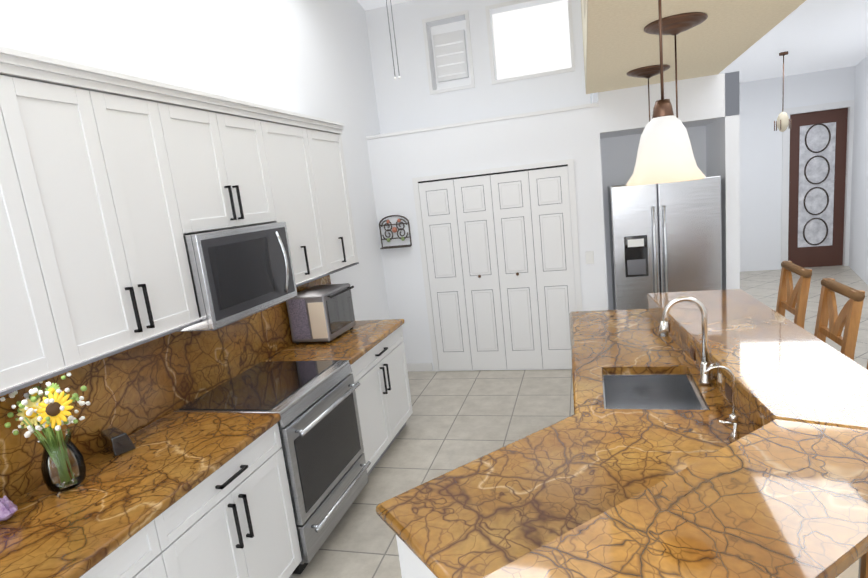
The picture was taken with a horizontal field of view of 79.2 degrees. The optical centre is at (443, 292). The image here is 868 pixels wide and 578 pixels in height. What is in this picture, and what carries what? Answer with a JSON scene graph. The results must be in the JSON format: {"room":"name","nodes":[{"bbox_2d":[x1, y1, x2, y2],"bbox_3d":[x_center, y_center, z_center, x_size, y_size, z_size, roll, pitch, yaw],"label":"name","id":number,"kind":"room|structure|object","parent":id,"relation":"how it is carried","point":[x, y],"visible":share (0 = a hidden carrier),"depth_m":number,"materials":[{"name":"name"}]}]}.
{"room":"kitchen","nodes":[
{"label":"kitchen","id":0,"kind":"room"},
{"bbox_2d":[0,0,389,320],"bbox_3d":[-1.921,-1.371,1.630,0.150,6.200,9.060,-3,11,16],"label":"wall","id":1,"kind":"structure","parent":0,"point":[310,57],"depth_m":3.60,"materials":[{"name":"white paint"}]},
{"bbox_2d":[0,46,358,396],"bbox_3d":[-1.404,-0.354,2.324,0.346,1.100,4.020,-3,11,16],"label":"upper cabinet","id":2,"kind":"object","parent":1,"relation":"attached to","point":[115,187],"visible":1,"depth_m":2.15,"materials":[{"name":"white wood"}]},
{"bbox_2d":[176,222,296,331],"bbox_3d":[-1.162,-0.117,2.891,0.421,0.465,0.772,-3,11,16],"label":"microwave","id":3,"kind":"object","parent":2,"relation":"attached to","point":[239,273],"visible":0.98,"depth_m":2.72,"materials":[{"name":"silver metal"}]},
{"bbox_2d":[357,0,410,9],"bbox_3d":[-1.006,-3.087,1.004,2.430,2.093,9.060,-3,11,16],"label":"ceiling","id":4,"kind":"structure","parent":0,"point":[368,4],"depth_m":5.35,"materials":[{"name":"white paint"}]},
{"bbox_2d":[386,0,400,79],"bbox_3d":[-0.403,-2.077,2.603,1.271,1.938,1.297,-3,11,16],"label":"ceiling fan","id":5,"kind":"object","parent":4,"relation":"hanging from","point":[399,77],"visible":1,"depth_m":2.77,"materials":[{"name":"white metal"}]},
{"bbox_2d":[365,0,589,133],"bbox_3d":[0.313,-2.629,5.376,2.200,1.787,0.312,-3,11,16],"label":"wall","id":6,"kind":"structure","parent":0,"point":[459,61],"depth_m":5.33,"materials":[{"name":"white paint"}]},
{"bbox_2d":[366,71,739,371],"bbox_3d":[1.084,-0.580,5.498,3.400,2.600,0.902,-3,11,16],"label":"wall","id":7,"kind":"structure","parent":0,"point":[598,142],"depth_m":5.01,"materials":[{"name":"white paint"}]},
{"bbox_2d":[379,215,411,248],"bbox_3d":[-0.515,-0.631,5.418,0.334,0.336,0.075,-3,11,16],"label":"wall decor","id":8,"kind":"object","parent":7,"relation":"attached to","point":[394,230],"visible":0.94,"depth_m":5.42,"materials":[{"name":"grey metal"}]},
{"bbox_2d":[412,159,582,371],"bbox_3d":[0.542,-0.190,5.236,1.582,2.049,0.054,-3,11,16],"label":"pantry door","id":9,"kind":"structure","parent":7,"relation":"in","point":[500,268],"depth_m":5.24,"materials":[{"name":"white wood"}]},
{"bbox_2d":[585,251,593,263],"bbox_3d":[1.388,-0.334,4.995,0.075,0.120,0.010,-3,11,16],"label":"switch plate","id":10,"kind":"object","parent":7,"relation":"attached to","point":[589,257],"visible":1,"depth_m":4.99,"materials":[{"name":"white plastic"}]},
{"bbox_2d":[292,265,867,577],"bbox_3d":[3.844,0.846,3.669,15.000,0.100,15.000,-3,11,16],"label":"floor","id":11,"kind":"structure","parent":0,"point":[456,419],"depth_m":4.27,"materials":[{"name":"tile"}]},
{"bbox_2d":[0,275,412,577],"bbox_3d":[-1.121,0.851,2.492,0.675,1.372,4.090,-3,11,16],"label":"base cabinet","id":12,"kind":"object","parent":11,"relation":"on","point":[172,494],"visible":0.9,"depth_m":2.26,"materials":[{"name":"white"}]},
{"bbox_2d":[0,496,17,520],"bbox_3d":[-1.554,0.747,1.770,0.166,0.099,0.153,-3,11,16],"label":"crystal","id":13,"kind":"object","parent":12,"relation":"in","point":[8,508],"visible":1,"depth_m":1.78,"materials":[{"name":"purple"}]},
{"bbox_2d":[0,372,89,491],"bbox_3d":[-1.457,0.536,1.979,0.270,0.414,0.244,-3,11,16],"label":"flower vase","id":14,"kind":"object","parent":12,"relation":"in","point":[51,409],"visible":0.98,"depth_m":1.96,"materials":[{"name":"clear glass"}]},
{"bbox_2d":[101,427,135,455],"bbox_3d":[-1.422,0.643,2.288,0.157,0.085,0.130,-3,11,16],"label":"smart speaker","id":15,"kind":"object","parent":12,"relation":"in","point":[116,441],"visible":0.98,"depth_m":2.25},
{"bbox_2d":[286,283,355,343],"bbox_3d":[-0.882,0.148,3.888,0.349,0.350,0.442,-3,11,16],"label":"toaster oven","id":16,"kind":"object","parent":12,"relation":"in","point":[320,313],"visible":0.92,"depth_m":3.71,"materials":[{"name":"grey metal"}]},
{"bbox_2d":[174,360,370,573],"bbox_3d":[-0.907,0.955,3.054,0.708,0.917,0.776,-3,11,16],"label":"range","id":17,"kind":"object","parent":11,"relation":"on","point":[313,404],"visible":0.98,"depth_m":2.87,"materials":[{"name":"silver metal"}]},
{"bbox_2d":[376,289,867,577],"bbox_3d":[0.864,0.827,2.351,1.690,1.051,3.150,-3,11,16],"label":"kitchen island","id":18,"kind":"object","parent":11,"relation":"on","point":[636,464],"visible":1,"depth_m":1.61,"materials":[{"name":"stone"}]},
{"bbox_2d":[658,296,739,443],"bbox_3d":[0.989,0.267,2.041,0.224,0.400,0.610,-3,11,16],"label":"faucet","id":19,"kind":"object","parent":18,"relation":"on","point":[705,369],"visible":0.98,"depth_m":2.27,"materials":[{"name":"silver metal"}]},
{"bbox_2d":[608,175,721,309],"bbox_3d":[2.138,-0.202,5.151,0.915,1.765,0.862,-3,11,16],"label":"refrigerator","id":20,"kind":"object","parent":11,"relation":"on","point":[665,237],"visible":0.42,"depth_m":4.74,"materials":[{"name":"silver metal"}]},
{"bbox_2d":[776,261,811,328],"bbox_3d":[2.095,0.412,3.496,0.468,1.181,0.394,-3,11,16],"label":"bar stool","id":21,"kind":"object","parent":11,"relation":"on","point":[797,296],"visible":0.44,"depth_m":3.32,"materials":[{"name":"brown wood"}]},
{"bbox_2d":[814,278,864,360],"bbox_3d":[1.929,0.544,2.892,0.468,1.181,0.394,-3,11,16],"label":"bar stool","id":22,"kind":"object","parent":11,"relation":"on","point":[848,317],"visible":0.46,"depth_m":2.71,"materials":[{"name":"brown wood"}]},
{"bbox_2d":[860,552,867,577],"bbox_3d":[1.629,0.780,1.807,0.468,1.181,0.394,-3,11,16],"label":"bar stool","id":23,"kind":"object","parent":11,"relation":"on","point":[864,567],"depth_m":1.72,"materials":[{"name":"brown wood"}]},
{"bbox_2d":[581,0,805,93],"bbox_3d":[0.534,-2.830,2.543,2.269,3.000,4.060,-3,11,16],"label":"ceiling","id":24,"kind":"structure","parent":0,"point":[619,43],"depth_m":3.04,"materials":[{"name":"beige paint"}]},
{"bbox_2d":[627,64,669,121],"bbox_3d":[1.557,-1.264,3.968,0.304,0.799,0.304,-3,11,16],"label":"pendant light","id":25,"kind":"object","parent":24,"relation":"hanging from","point":[647,72],"visible":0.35,"depth_m":3.84,"materials":[{"name":"brown metal"}]},
{"bbox_2d":[626,0,705,185],"bbox_3d":[0.663,-0.733,1.601,0.304,0.779,0.304,-3,11,16],"label":"pendant light","id":26,"kind":"object","parent":24,"relation":"hanging from","point":[665,153],"visible":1,"depth_m":1.59,"materials":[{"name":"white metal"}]},
{"bbox_2d":[644,12,707,183],"bbox_3d":[1.238,-1.003,2.789,0.304,0.809,0.304,-3,11,16],"label":"pendant light","id":27,"kind":"object","parent":24,"relation":"hanging from","point":[675,25],"visible":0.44,"depth_m":2.66,"materials":[{"name":"brown metal"}]},
{"bbox_2d":[592,0,867,102],"bbox_3d":[5.903,-2.430,2.387,10.000,0.100,15.000,-3,11,16],"label":"ceiling","id":28,"kind":"structure","parent":0,"point":[813,35],"depth_m":6.11,"materials":[{"name":"white paint"}]},
{"bbox_2d":[774,51,791,131],"bbox_3d":[4.232,-2.493,6.545,0.195,0.949,0.171,-3,11,16],"label":"pendant lantern","id":29,"kind":"object","parent":28,"relation":"hanging from","point":[783,122],"visible":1,"depth_m":6.56,"materials":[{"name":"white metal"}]},
{"bbox_2d":[739,55,867,284],"bbox_3d":[4.030,-0.522,2.075,5.620,3.120,14.548,-3,11,16],"label":"wall","id":30,"kind":"structure","parent":0,"point":[764,181],"depth_m":8.51,"materials":[{"name":"white paint"}]},
{"bbox_2d":[788,108,847,267],"bbox_3d":[6.099,-1.665,8.607,0.816,2.516,0.077,-3,11,16],"label":"entry door","id":31,"kind":"structure","parent":30,"relation":"in","point":[817,160],"depth_m":8.58,"materials":[{"name":"brown wood"}]}
]}

